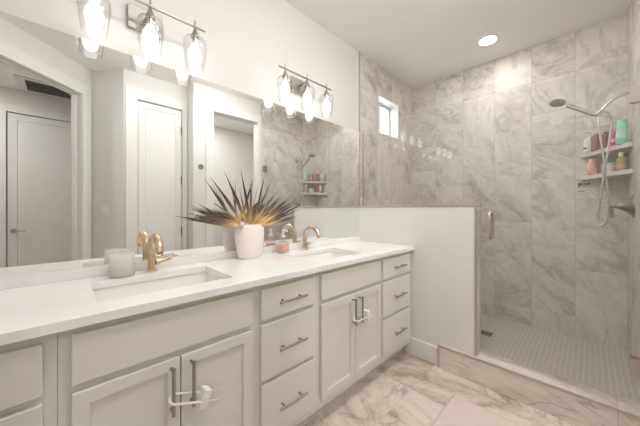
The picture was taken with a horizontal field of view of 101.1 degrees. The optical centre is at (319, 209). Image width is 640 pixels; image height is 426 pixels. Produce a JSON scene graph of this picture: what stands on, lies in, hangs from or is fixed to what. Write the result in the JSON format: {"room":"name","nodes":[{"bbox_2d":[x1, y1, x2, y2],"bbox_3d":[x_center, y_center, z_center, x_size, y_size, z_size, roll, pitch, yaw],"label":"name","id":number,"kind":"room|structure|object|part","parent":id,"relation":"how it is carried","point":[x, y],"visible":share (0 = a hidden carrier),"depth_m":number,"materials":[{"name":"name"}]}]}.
{"room":"bathroom","nodes":[
{"label":"bathroom","id":0,"kind":"room"},
{"bbox_2d":[0,0,411,205],"bbox_3d":[-0.262,-0.173,2.071,4.125,2.757,0.164,0,0,-44],"label":"wall","id":1,"kind":"structure","parent":0,"point":[247,41],"depth_m":1.89,"materials":[{"name":"paint"}]},
{"bbox_2d":[76,0,206,70],"bbox_3d":[-0.833,-0.877,1.284,0.525,0.260,0.169,0,0,-44],"label":"vanity light","id":2,"kind":"object","parent":1,"relation":"attached to","point":[147,23],"visible":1,"depth_m":1.28,"materials":[{"name":"glass"}]},
{"bbox_3d":[-0.961,-0.834,1.121,0.115,0.174,0.115,0,0,-44],"label":"lamp shade","id":3,"kind":"part","parent":2,"relation":"part of","materials":[{"name":"clear glass"}]},
{"bbox_3d":[-0.961,-0.823,1.121,0.064,0.115,0.065,0,0,-44],"label":"light bulb","id":4,"kind":"part","parent":2,"relation":"part of","materials":[{"name":"white glass"}]},
{"bbox_3d":[-0.814,-0.823,1.264,0.064,0.115,0.065,0,0,-44],"label":"light bulb","id":5,"kind":"part","parent":2,"relation":"part of","materials":[{"name":"white glass"}]},
{"bbox_3d":[-0.814,-0.834,1.264,0.115,0.174,0.115,0,0,-44],"label":"lamp shade","id":6,"kind":"part","parent":2,"relation":"part of","materials":[{"name":"clear glass"}]},
{"bbox_2d":[145,0,155,26],"bbox_3d":[-0.814,-0.944,1.264,0.041,0.126,0.042,0,0,-44],"label":"socket","id":7,"kind":"object","parent":2,"relation":"attached to","point":[150,17],"depth_m":1.26,"materials":[{"name":"silver metal"}]},
{"bbox_2d":[191,20,198,44],"bbox_3d":[-0.668,-0.944,1.408,0.041,0.126,0.042,0,0,-44],"label":"socket","id":8,"kind":"object","parent":2,"relation":"attached to","point":[194,36],"depth_m":1.40,"materials":[{"name":"silver metal"}]},
{"bbox_3d":[-0.668,-0.823,1.408,0.064,0.115,0.065,0,0,-44],"label":"light bulb","id":9,"kind":"part","parent":2,"relation":"part of","materials":[{"name":"white glass"}]},
{"bbox_3d":[-0.668,-0.834,1.408,0.115,0.174,0.115,0,0,-44],"label":"lamp shade","id":10,"kind":"part","parent":2,"relation":"part of","materials":[{"name":"clear glass"}]},
{"bbox_2d":[0,11,358,276],"bbox_3d":[-0.604,-0.251,1.622,2.766,1.018,0.007,0,0,-44],"label":"wall mirror","id":11,"kind":"object","parent":1,"relation":"attached to","point":[104,150],"visible":1,"depth_m":1.31,"materials":[{"name":"silver mirror"}]},
{"bbox_2d":[0,236,359,289],"bbox_3d":[-0.605,0.282,1.609,2.775,0.046,0.020,0,0,-44],"label":"backsplash","id":12,"kind":"structure","parent":1,"relation":"attached to","point":[13,281],"depth_m":1.22,"materials":[{"name":"white stone"}]},
{"bbox_2d":[277,64,333,113],"bbox_3d":[-0.114,-0.877,1.988,0.525,0.260,0.169,0,0,-44],"label":"vanity light","id":13,"kind":"object","parent":1,"relation":"attached to","point":[297,86],"visible":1,"depth_m":1.98,"materials":[{"name":"glass"}]},
{"bbox_2d":[282,64,287,81],"bbox_3d":[-0.241,-0.944,1.825,0.041,0.126,0.042,0,0,-44],"label":"socket","id":14,"kind":"object","parent":13,"relation":"attached to","point":[285,75],"depth_m":1.81,"materials":[{"name":"silver metal"}]},
{"bbox_3d":[-0.241,-0.823,1.825,0.064,0.115,0.065,0,0,-44],"label":"light bulb","id":15,"kind":"part","parent":13,"relation":"part of","materials":[{"name":"white glass"}]},
{"bbox_2d":[305,74,309,90],"bbox_3d":[-0.095,-0.944,1.969,0.041,0.126,0.042,0,0,-44],"label":"socket","id":16,"kind":"object","parent":13,"relation":"attached to","point":[307,85],"depth_m":1.96,"materials":[{"name":"silver metal"}]},
{"bbox_3d":[-0.095,-0.823,1.969,0.064,0.115,0.065,0,0,-44],"label":"light bulb","id":17,"kind":"part","parent":13,"relation":"part of","materials":[{"name":"white glass"}]},
{"bbox_3d":[0.052,-0.823,2.112,0.064,0.115,0.065,0,0,-44],"label":"light bulb","id":18,"kind":"part","parent":13,"relation":"part of","materials":[{"name":"white glass"}]},
{"bbox_2d":[324,84,328,98],"bbox_3d":[0.052,-0.944,2.112,0.041,0.126,0.042,0,0,-44],"label":"socket","id":19,"kind":"object","parent":13,"relation":"attached to","point":[326,94],"depth_m":2.10,"materials":[{"name":"silver metal"}]},
{"bbox_2d":[359,51,359,205],"bbox_3d":[0.390,-0.793,2.595,0.012,1.517,0.010,0,0,-44],"label":"trim","id":20,"kind":"structure","parent":1,"relation":"attached to","point":[359,51],"depth_m":2.59,"materials":[{"name":"brown metal"}]},
{"bbox_2d":[379,103,389,135],"bbox_3d":[0.685,-1.028,3.067,0.423,0.405,0.045,0,0,-44],"label":"window","id":21,"kind":"structure","parent":1,"relation":"in","point":[382,107],"depth_m":3.18,"materials":[{"name":"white glass"}]},
{"bbox_2d":[378,95,397,138],"bbox_3d":[0.739,-1.028,3.012,0.423,0.405,0.111,0,0,-44],"label":"trim","id":22,"kind":"structure","parent":1,"relation":"attached to","point":[393,107],"depth_m":3.13,"materials":[{"name":"white paint"}]},
{"bbox_2d":[359,207,473,355],"bbox_3d":[0.776,0.594,2.264,0.107,1.222,1.014,0,0,-44],"label":"wall","id":23,"kind":"structure","parent":0,"point":[442,259],"depth_m":2.05,"materials":[{"name":"paint"}]},
{"bbox_2d":[359,204,480,207],"bbox_3d":[0.785,-0.025,2.262,0.123,0.016,1.028,0,0,-44],"label":"trim","id":24,"kind":"structure","parent":23,"relation":"on","point":[477,205],"depth_m":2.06,"materials":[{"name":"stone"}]},
{"bbox_2d":[362,130,478,205],"bbox_3d":[0.783,-0.409,2.262,0.023,0.752,1.024,0,0,-44],"label":"glass panel","id":25,"kind":"object","parent":24,"relation":"on","point":[362,130],"visible":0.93,"depth_m":2.62,"materials":[{"name":"clear glass"}]},
{"bbox_2d":[405,337,437,364],"bbox_3d":[0.823,1.135,2.129,0.015,0.140,0.279,0,0,-44],"label":"baseboard","id":26,"kind":"structure","parent":23,"relation":"attached to","point":[428,352],"depth_m":2.12,"materials":[{"name":"white wood"}]},
{"bbox_2d":[474,207,476,355],"bbox_3d":[1.099,0.508,1.860,0.009,1.050,0.013,0,0,-44],"label":"trim","id":27,"kind":"structure","parent":23,"relation":"attached to","point":[475,208],"depth_m":1.86,"materials":[{"name":"brown metal"}]},
{"bbox_2d":[477,207,480,354],"bbox_3d":[1.141,0.508,1.903,0.111,1.050,0.012,0,0,-44],"label":"trim","id":28,"kind":"structure","parent":23,"relation":"attached to","point":[478,208],"depth_m":1.89,"materials":[{"name":"stone"}]},
{"bbox_2d":[438,345,639,419],"bbox_3d":[1.255,1.118,1.643,0.011,0.174,1.021,0,0,-44],"label":"trim","id":29,"kind":"structure","parent":23,"relation":"attached to","point":[443,347],"depth_m":1.56,"materials":[{"name":"brown metal"}]},
{"bbox_2d":[439,344,639,425],"bbox_3d":[1.314,1.121,1.693,0.157,0.168,1.010,0,0,-44],"label":"shower curb","id":30,"kind":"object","parent":23,"relation":"attached to","point":[576,411],"depth_m":1.60,"materials":[{"name":"stone"}]},
{"bbox_2d":[476,350,639,416],"bbox_3d":[1.401,1.035,1.607,0.152,0.004,0.766,0,0,-44],"label":"trim","id":31,"kind":"structure","parent":23,"relation":"attached to","point":[612,400],"depth_m":1.55,"materials":[{"name":"stone"}]},
{"bbox_2d":[488,84,639,376],"bbox_3d":[1.415,0.119,1.617,0.111,1.808,0.760,0,0,-44],"label":"shower door","id":32,"kind":"structure","parent":31,"relation":"on","point":[635,89],"depth_m":1.38,"materials":[{"name":"clear glass"}]},
{"bbox_3d":[1.173,0.111,1.820,0.050,0.194,0.019,0,0,-44],"label":"pull handle","id":33,"kind":"part","parent":32,"relation":"part of","materials":[{"name":"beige metal"}]},
{"bbox_3d":[1.216,0.111,1.863,0.050,0.194,0.019,0,0,-44],"label":"pull handle","id":34,"kind":"part","parent":32,"relation":"part of","materials":[{"name":"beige metal"}]},
{"bbox_2d":[303,350,574,425],"bbox_3d":[0.339,1.255,-0.060,4.000,0.100,3.770,0,0,-44],"label":"floor","id":35,"kind":"structure","parent":0,"point":[408,389],"depth_m":1.66,"materials":[{"name":"tile"}]},
{"bbox_2d":[0,333,57,425],"bbox_3d":[-1.140,0.770,0.662,0.684,0.870,0.568,0,0,-44],"label":"base cabinet","id":36,"kind":"object","parent":35,"relation":"on","point":[28,368],"visible":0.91,"depth_m":0.69,"materials":[{"name":"beige paint"}]},
{"bbox_3d":[-0.887,0.651,0.579,0.382,0.253,0.018,0,0,-44],"label":"drawer","id":37,"kind":"part","parent":36,"relation":"part of","materials":[{"name":"beige paint"}]},
{"bbox_3d":[-0.887,0.433,0.579,0.382,0.140,0.018,0,0,-44],"label":"drawer","id":38,"kind":"part","parent":36,"relation":"part of","materials":[{"name":"beige paint"}]},
{"bbox_2d":[58,271,254,425],"bbox_3d":[-0.673,0.770,1.120,0.623,0.870,0.568,0,0,-44],"label":"base cabinet","id":39,"kind":"object","parent":35,"relation":"on","point":[124,371],"visible":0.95,"depth_m":0.91,"materials":[{"name":"beige paint"}]},
{"bbox_3d":[-0.609,0.791,0.852,0.284,0.528,0.018,0,0,-44],"label":"cabinet door","id":40,"kind":"part","parent":39,"relation":"part of","materials":[{"name":"beige paint"}]},
{"bbox_3d":[-0.500,0.627,0.900,0.012,0.160,0.012,0,0,-44],"label":"bar pull","id":41,"kind":"part","parent":39,"relation":"part of","materials":[{"name":"silver metal"}]},
{"bbox_3d":[-0.453,0.627,0.947,0.012,0.160,0.012,0,0,-44],"label":"bar pull","id":42,"kind":"part","parent":39,"relation":"part of","materials":[{"name":"silver metal"}]},
{"bbox_2d":[168,385,220,409],"bbox_3d":[-0.448,0.681,0.947,0.175,0.092,0.046,0,0,-44],"label":"lock","id":43,"kind":"object","parent":39,"relation":"attached to","point":[205,391],"visible":1,"depth_m":0.95,"materials":[{"name":"white plastic"}]},
{"bbox_2d":[0,236,414,345],"bbox_3d":[-0.411,0.297,1.411,2.777,0.076,0.575,0,0,-44],"label":"countertop","id":44,"kind":"structure","parent":39,"relation":"on","point":[32,305],"depth_m":1.08,"materials":[{"name":"white stone"}]},
{"bbox_2d":[109,252,134,278],"bbox_3d":[-0.900,0.253,1.200,0.094,0.102,0.094,0,0,-44],"label":"candle","id":45,"kind":"object","parent":44,"relation":"on","point":[121,265],"visible":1,"depth_m":1.17,"materials":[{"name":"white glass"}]},
{"bbox_2d":[93,272,221,302],"bbox_3d":[-0.672,0.405,1.141,0.486,0.140,0.341,0,0,-44],"label":"undermount sink","id":46,"kind":"object","parent":44,"relation":"in","point":[139,288],"visible":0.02,"depth_m":1.25,"materials":[{"name":"white ceramic"}]},
{"bbox_2d":[146,234,171,271],"bbox_3d":[-0.788,0.210,1.258,0.110,0.189,0.180,0,0,-17],"label":"sink faucet","id":47,"kind":"object","parent":44,"relation":"on","point":[155,244],"visible":1,"depth_m":1.29,"materials":[{"name":"gold metal"}]},
{"bbox_3d":[-0.782,0.170,1.253,0.036,0.108,0.185,0,0,-44],"label":"spout","id":48,"kind":"part","parent":47,"relation":"part of","materials":[{"name":"gold metal"}]},
{"bbox_3d":[-0.786,0.257,1.344,0.053,0.025,0.017,0,0,-29],"label":"lever","id":49,"kind":"part","parent":47,"relation":"part of","materials":[{"name":"gold metal"}]},
{"bbox_2d":[234,224,263,258],"bbox_3d":[-0.442,0.198,1.655,0.193,0.212,0.135,0,0,-44],"label":"ceramic vase","id":50,"kind":"object","parent":44,"relation":"on","point":[249,239],"visible":0.86,"depth_m":1.59,"materials":[{"name":"white ceramic"}]},
{"bbox_2d":[201,208,220,217],"bbox_3d":[-0.583,0.053,1.555,0.255,0.127,0.004,0,0,-44],"label":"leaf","id":51,"kind":"object","parent":50,"relation":"in","point":[213,213],"visible":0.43,"depth_m":1.52,"materials":[{"name":"brown plant"}]},
{"bbox_2d":[197,217,228,224],"bbox_3d":[-0.546,0.077,1.461,0.012,0.079,0.311,0,0,33],"label":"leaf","id":52,"kind":"object","parent":50,"relation":"in","point":[213,220],"visible":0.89,"depth_m":1.43,"materials":[{"name":"brown plant"}]},
{"bbox_2d":[199,221,234,227],"bbox_3d":[-0.599,0.090,1.547,0.253,0.053,0.004,0,0,-43],"label":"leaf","id":53,"kind":"object","parent":50,"relation":"in","point":[199,221],"visible":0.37,"depth_m":1.53,"materials":[{"name":"brown plant"}]},
{"bbox_2d":[211,178,241,221],"bbox_3d":[-0.554,-0.036,1.594,0.214,0.304,0.004,0,0,-42],"label":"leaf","id":54,"kind":"object","parent":50,"relation":"in","point":[221,192],"visible":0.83,"depth_m":1.60,"materials":[{"name":"brown plant"}]},
{"bbox_2d":[216,222,242,227],"bbox_3d":[-0.505,0.093,1.500,0.005,0.047,0.201,0,0,31],"label":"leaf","id":55,"kind":"object","parent":50,"relation":"on","point":[228,224],"visible":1,"depth_m":1.51,"materials":[{"name":"brown plant"}]},
{"bbox_2d":[216,217,242,226],"bbox_3d":[-0.507,0.079,1.504,0.004,0.076,0.215,0,0,31],"label":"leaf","id":56,"kind":"object","parent":50,"relation":"in","point":[226,220],"visible":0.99,"depth_m":1.49,"materials":[{"name":"brown plant"}]},
{"bbox_2d":[219,211,239,223],"bbox_3d":[-0.505,0.059,1.509,0.005,0.115,0.219,0,0,31],"label":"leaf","id":57,"kind":"object","parent":50,"relation":"in","point":[219,211],"visible":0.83,"depth_m":1.51,"materials":[{"name":"brown plant"}]},
{"bbox_2d":[225,174,245,222],"bbox_3d":[-0.497,-0.049,1.574,0.020,0.328,0.174,0,0,34],"label":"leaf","id":58,"kind":"object","parent":50,"relation":"in","point":[231,187],"visible":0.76,"depth_m":1.57,"materials":[{"name":"brown plant"}]},
{"bbox_2d":[241,173,250,224],"bbox_3d":[-0.435,-0.052,1.557,0.020,0.334,0.145,0,0,6],"label":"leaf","id":59,"kind":"object","parent":50,"relation":"in","point":[245,194],"visible":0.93,"depth_m":1.56,"materials":[{"name":"brown plant"}]},
{"bbox_2d":[250,182,251,218],"bbox_3d":[-0.431,-0.039,1.641,0.008,0.308,0.041,0,0,-36],"label":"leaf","id":60,"kind":"object","parent":50,"relation":"in","point":[251,182],"visible":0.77,"depth_m":1.64,"materials":[{"name":"brown plant"}]},
{"bbox_2d":[254,176,264,220],"bbox_3d":[-0.375,-0.054,1.623,0.090,0.339,0.007,0,0,25],"label":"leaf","id":61,"kind":"object","parent":50,"relation":"in","point":[264,176],"visible":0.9,"depth_m":1.62,"materials":[{"name":"brown plant"}]},
{"bbox_2d":[253,180,271,224],"bbox_3d":[-0.366,-0.058,1.703,0.144,0.345,0.022,0,0,-27],"label":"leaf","id":62,"kind":"object","parent":50,"relation":"in","point":[271,180],"visible":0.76,"depth_m":1.70,"materials":[{"name":"brown plant"}]},
{"bbox_2d":[252,192,276,224],"bbox_3d":[-0.371,-0.004,1.769,0.207,0.241,0.007,0,0,-44],"label":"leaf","id":63,"kind":"object","parent":50,"relation":"in","point":[268,202],"visible":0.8,"depth_m":1.76,"materials":[{"name":"brown plant"}]},
{"bbox_2d":[257,196,280,222],"bbox_3d":[-0.340,0.010,1.732,0.199,0.212,0.005,0,0,-35],"label":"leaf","id":64,"kind":"object","parent":50,"relation":"in","point":[270,207],"visible":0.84,"depth_m":1.73,"materials":[{"name":"brown plant"}]},
{"bbox_2d":[261,214,276,225],"bbox_3d":[-0.330,0.073,1.675,0.123,0.090,0.003,0,0,-24],"label":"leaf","id":65,"kind":"object","parent":50,"relation":"in","point":[268,219],"visible":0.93,"depth_m":1.67,"materials":[{"name":"brown plant"}]},
{"bbox_2d":[263,204,280,220],"bbox_3d":[-0.321,0.035,1.693,0.174,0.161,0.003,0,0,-26],"label":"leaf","id":66,"kind":"object","parent":50,"relation":"in","point":[272,211],"visible":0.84,"depth_m":1.70,"materials":[{"name":"brown plant"}]},
{"bbox_2d":[261,198,290,223],"bbox_3d":[-0.294,0.020,1.709,0.229,0.192,0.009,0,0,-26],"label":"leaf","id":67,"kind":"object","parent":50,"relation":"in","point":[290,198],"visible":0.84,"depth_m":1.71,"materials":[{"name":"brown plant"}]},
{"bbox_2d":[263,215,298,226],"bbox_3d":[-0.260,0.079,1.732,0.267,0.075,0.009,0,0,-30],"label":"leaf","id":68,"kind":"object","parent":50,"relation":"in","point":[298,215],"visible":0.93,"depth_m":1.72,"materials":[{"name":"brown plant"}]},
{"bbox_2d":[269,199,295,217],"bbox_3d":[-0.280,0.024,1.721,0.259,0.184,0.004,0,0,-28],"label":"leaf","id":69,"kind":"object","parent":50,"relation":"in","point":[283,207],"visible":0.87,"depth_m":1.73,"materials":[{"name":"brown plant"}]},
{"bbox_2d":[270,202,295,219],"bbox_3d":[-0.272,0.031,1.720,0.265,0.169,0.003,0,0,-28],"label":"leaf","id":70,"kind":"object","parent":50,"relation":"in","point":[277,213],"visible":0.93,"depth_m":1.73,"materials":[{"name":"brown plant"}]},
{"bbox_2d":[268,210,297,222],"bbox_3d":[-0.261,0.058,1.743,0.290,0.116,0.003,0,0,-31],"label":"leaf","id":71,"kind":"object","parent":50,"relation":"in","point":[297,210],"visible":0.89,"depth_m":1.75,"materials":[{"name":"brown plant"}]},
{"bbox_2d":[267,205,299,222],"bbox_3d":[-0.259,0.042,1.738,0.296,0.147,0.003,0,0,-30],"label":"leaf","id":72,"kind":"object","parent":50,"relation":"in","point":[299,205],"visible":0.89,"depth_m":1.74,"materials":[{"name":"brown plant"}]},
{"bbox_2d":[277,229,288,253],"bbox_3d":[-0.255,0.223,1.846,0.073,0.164,0.066,0,0,26],"label":"soap bottle","id":73,"kind":"object","parent":44,"relation":"on","point":[283,248],"visible":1,"depth_m":1.83,"materials":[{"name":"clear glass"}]},
{"bbox_2d":[302,225,320,249],"bbox_3d":[-0.068,0.210,1.962,0.110,0.189,0.180,0,0,-17],"label":"sink faucet","id":74,"kind":"object","parent":44,"relation":"on","point":[310,227],"visible":1,"depth_m":1.99,"materials":[{"name":"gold metal"}]},
{"bbox_3d":[-0.063,0.170,1.958,0.036,0.108,0.185,0,0,-44],"label":"spout","id":75,"kind":"part","parent":74,"relation":"part of","materials":[{"name":"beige metal"}]},
{"bbox_2d":[298,251,351,260],"bbox_3d":[0.036,0.405,1.835,0.486,0.140,0.341,0,0,-44],"label":"undermount sink","id":76,"kind":"object","parent":44,"relation":"in","point":[331,254],"visible":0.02,"depth_m":2.04,"materials":[{"name":"white ceramic"}]},
{"bbox_3d":[-0.403,0.791,1.053,0.284,0.528,0.018,0,0,-44],"label":"cabinet door","id":77,"kind":"part","parent":39,"relation":"part of","materials":[{"name":"beige paint"}]},
{"bbox_2d":[255,273,315,425],"bbox_3d":[-0.314,0.770,1.471,0.379,0.870,0.568,0,0,-44],"label":"base cabinet","id":78,"kind":"object","parent":35,"relation":"on","point":[285,310],"visible":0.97,"depth_m":1.27,"materials":[{"name":"beige paint"}]},
{"bbox_3d":[-0.151,0.926,1.300,0.328,0.258,0.018,0,0,-44],"label":"drawer","id":79,"kind":"part","parent":78,"relation":"part of","materials":[{"name":"beige paint"}]},
{"bbox_3d":[-0.151,0.651,1.300,0.328,0.253,0.018,0,0,-44],"label":"drawer","id":80,"kind":"part","parent":78,"relation":"part of","materials":[{"name":"beige paint"}]},
{"bbox_3d":[-0.151,0.433,1.300,0.328,0.140,0.018,0,0,-44],"label":"drawer","id":81,"kind":"part","parent":78,"relation":"part of","materials":[{"name":"beige paint"}]},
{"bbox_3d":[-0.122,0.924,1.271,0.165,0.012,0.012,0,0,-44],"label":"bar pull","id":82,"kind":"part","parent":78,"relation":"part of","materials":[{"name":"silver metal"}]},
{"bbox_3d":[-0.122,0.649,1.271,0.165,0.012,0.012,0,0,-44],"label":"bar pull","id":83,"kind":"part","parent":78,"relation":"part of","materials":[{"name":"silver metal"}]},
{"bbox_3d":[-0.122,0.431,1.271,0.165,0.012,0.012,0,0,-44],"label":"bar pull","id":84,"kind":"part","parent":78,"relation":"part of","materials":[{"name":"silver metal"}]},
{"bbox_2d":[307,258,380,421],"bbox_3d":[0.046,0.770,1.824,0.626,0.870,0.568,0,0,-44],"label":"base cabinet","id":85,"kind":"object","parent":35,"relation":"on","point":[347,350],"visible":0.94,"depth_m":1.60,"materials":[{"name":"beige paint"}]},
{"bbox_3d":[0.109,0.791,1.555,0.292,0.528,0.018,0,0,-44],"label":"cabinet door","id":86,"kind":"part","parent":85,"relation":"part of","materials":[{"name":"beige paint"}]},
{"bbox_3d":[0.221,0.627,1.606,0.012,0.160,0.012,0,0,-44],"label":"bar pull","id":87,"kind":"part","parent":85,"relation":"part of","materials":[{"name":"silver metal"}]},
{"bbox_3d":[0.268,0.627,1.653,0.012,0.160,0.012,0,0,-44],"label":"bar pull","id":88,"kind":"part","parent":85,"relation":"part of","materials":[{"name":"silver metal"}]},
{"bbox_2d":[353,309,373,321],"bbox_3d":[0.274,0.673,1.655,0.191,0.064,0.046,0,0,-44],"label":"lock","id":89,"kind":"object","parent":85,"relation":"attached to","point":[367,315],"visible":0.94,"depth_m":1.66,"materials":[{"name":"white plastic"}]},
{"bbox_3d":[0.320,0.791,1.761,0.289,0.528,0.018,0,0,-44],"label":"cabinet door","id":90,"kind":"part","parent":85,"relation":"part of","materials":[{"name":"beige paint"}]},
{"bbox_2d":[371,251,410,373],"bbox_3d":[0.434,0.770,2.204,0.459,0.870,0.568,0,0,-44],"label":"base cabinet","id":91,"kind":"object","parent":35,"relation":"on","point":[395,282],"visible":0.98,"depth_m":1.99,"materials":[{"name":"beige paint"}]},
{"bbox_3d":[0.592,0.926,2.027,0.407,0.258,0.018,0,0,-44],"label":"drawer","id":92,"kind":"part","parent":91,"relation":"part of","materials":[{"name":"beige paint"}]},
{"bbox_3d":[0.592,0.651,2.027,0.407,0.253,0.018,0,0,-44],"label":"drawer","id":93,"kind":"part","parent":91,"relation":"part of","materials":[{"name":"beige paint"}]},
{"bbox_3d":[0.592,0.433,2.027,0.407,0.140,0.018,0,0,-44],"label":"drawer","id":94,"kind":"part","parent":91,"relation":"part of","materials":[{"name":"beige paint"}]},
{"bbox_2d":[431,394,521,425],"bbox_3d":[0.750,1.195,1.233,0.838,0.016,0.522,0,0,-44],"label":"bath rug","id":95,"kind":"object","parent":35,"relation":"on","point":[458,411],"visible":1,"depth_m":1.51,"materials":[{"name":"beige fabric"}]},
{"bbox_2d":[284,0,629,87],"bbox_3d":[0.706,-1.602,0.390,5.155,0.100,4.000,0,0,-44],"label":"ceiling","id":96,"kind":"structure","parent":0,"point":[419,42],"depth_m":2.21,"materials":[{"name":"paint"}]},
{"bbox_2d":[476,34,498,46],"bbox_3d":[1.539,-1.548,2.417,0.178,0.008,0.178,0,0,-44],"label":"recessed light","id":97,"kind":"object","parent":96,"relation":"in","point":[487,40],"visible":1,"depth_m":2.41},
{"bbox_2d":[479,36,495,44],"bbox_3d":[1.539,-1.549,2.417,0.131,0.005,0.131,0,0,-44],"label":"diffuser","id":98,"kind":"object","parent":97,"relation":"attached to","point":[485,40],"depth_m":2.41,"materials":[{"name":"white plastic"}]},
{"bbox_2d":[412,14,627,349],"bbox_3d":[1.890,-0.173,2.737,0.120,2.757,1.896,0,0,-44],"label":"wall","id":99,"kind":"structure","parent":0,"point":[483,135],"depth_m":2.47,"materials":[{"name":"tile"}]},
{"bbox_2d":[577,182,591,194],"bbox_3d":[2.270,-0.180,2.261,0.001,0.110,0.085,0,0,-44],"label":"sticker","id":100,"kind":"object","parent":99,"relation":"attached to","point":[583,188],"visible":1,"depth_m":2.26,"materials":[{"name":"paper"}]},
{"bbox_2d":[481,314,639,402],"bbox_3d":[1.445,1.210,2.387,1.005,0.190,1.820,0,0,-44],"label":"floor","id":101,"kind":"structure","parent":0,"point":[600,366],"depth_m":2.02,"materials":[{"name":"tile"}]},
{"bbox_2d":[481,330,492,336],"bbox_3d":[1.482,1.112,2.375,0.090,0.005,0.120,0,0,-44],"label":"shower drain","id":102,"kind":"object","parent":101,"relation":"on","point":[483,332],"visible":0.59,"depth_m":2.36,"materials":[{"name":"silver metal"}]},
{"bbox_2d":[628,0,639,392],"bbox_3d":[2.077,-0.173,1.663,1.115,2.757,0.100,0,0,-44],"label":"wall","id":103,"kind":"structure","parent":0,"point":[634,7],"depth_m":1.78,"materials":[{"name":"stone"}]},
{"bbox_2d":[548,91,629,226],"bbox_3d":[1.959,-0.362,1.926,0.106,0.973,0.439,0,0,-44],"label":"shower","id":104,"kind":"object","parent":103,"relation":"attached to","point":[555,102],"visible":0.94,"depth_m":1.88,"materials":[{"name":"silver metal"}]},
{"bbox_3d":[2.062,-0.757,1.839,0.019,0.096,0.147,0,0,-44],"label":"arm","id":105,"kind":"part","parent":104,"relation":"part of","materials":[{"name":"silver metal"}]},
{"bbox_2d":[581,142,632,157],"bbox_3d":[2.216,-0.457,2.055,0.366,0.032,0.264,0,0,-44],"label":"corner shelf","id":106,"kind":"object","parent":103,"relation":"attached to","point":[625,148],"visible":0.87,"depth_m":2.02,"materials":[{"name":"stone"}]},
{"bbox_2d":[583,132,591,152],"bbox_3d":[2.251,-0.561,2.204,0.067,0.174,0.069,0,0,-44],"label":"pump bottle","id":107,"kind":"object","parent":106,"relation":"on","point":[587,142],"visible":0.8,"depth_m":2.19,"materials":[{"name":"white plastic"}]},
{"bbox_2d":[591,134,600,150],"bbox_3d":[2.236,-0.540,2.126,0.075,0.134,0.061,0,0,6],"label":"shampoo bottle","id":108,"kind":"object","parent":106,"relation":"on","point":[595,142],"visible":0.6,"depth_m":2.11,"materials":[{"name":"plastic"}]},
{"bbox_2d":[601,131,609,147],"bbox_3d":[2.231,-0.539,2.052,0.067,0.131,0.051,0,0,6],"label":"bottle","id":109,"kind":"object","parent":106,"relation":"on","point":[605,135],"visible":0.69,"depth_m":2.04,"materials":[{"name":"plastic"}]},
{"bbox_2d":[610,127,615,146],"bbox_3d":[2.209,-0.544,1.982,0.042,0.142,0.043,0,0,-44],"label":"wash bottle","id":110,"kind":"object","parent":106,"relation":"on","point":[613,138],"visible":0.5,"depth_m":1.97,"materials":[{"name":"plastic"}]},
{"bbox_2d":[616,119,627,144],"bbox_3d":[2.192,-0.562,1.913,0.060,0.177,0.061,0,0,-44],"label":"lotion bottle","id":111,"kind":"object","parent":106,"relation":"on","point":[622,125],"visible":0.9,"depth_m":1.89,"materials":[{"name":"green plastic"}]},
{"bbox_2d":[581,169,632,179],"bbox_3d":[2.216,-0.267,2.055,0.366,0.032,0.264,0,0,-44],"label":"corner shelf","id":112,"kind":"object","parent":103,"relation":"attached to","point":[626,173],"visible":0.92,"depth_m":2.01,"materials":[{"name":"stone"}]},
{"bbox_2d":[586,159,599,174],"bbox_3d":[2.242,-0.346,2.161,0.099,0.126,0.054,0,0,1],"label":"bottle","id":113,"kind":"object","parent":112,"relation":"on","point":[592,168],"visible":0.91,"depth_m":2.15,"materials":[{"name":"plastic"}]},
{"bbox_2d":[602,163,615,172],"bbox_3d":[2.220,-0.318,2.020,0.079,0.068,0.080,0,0,-44],"label":"jar","id":114,"kind":"object","parent":112,"relation":"on","point":[610,167],"visible":0.48,"depth_m":1.99,"materials":[{"name":"white plastic"}]},
{"bbox_2d":[615,152,625,170],"bbox_3d":[2.197,-0.349,1.923,0.052,0.132,0.053,0,0,-44],"label":"oil bottle","id":115,"kind":"object","parent":112,"relation":"on","point":[620,164],"visible":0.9,"depth_m":1.91,"materials":[{"name":"yellow plastic"}]},
{"bbox_2d":[610,194,635,217],"bbox_3d":[2.094,-0.021,1.828,0.160,0.165,0.112,0,0,-44],"label":"shower valve","id":116,"kind":"object","parent":103,"relation":"attached to","point":[629,206],"visible":0.95,"depth_m":1.79,"materials":[{"name":"silver metal"}]},
{"bbox_3d":[2.062,0.027,1.861,0.020,0.070,0.020,0,0,-44],"label":"lever","id":117,"kind":"part","parent":116,"relation":"part of","materials":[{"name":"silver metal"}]}
]}

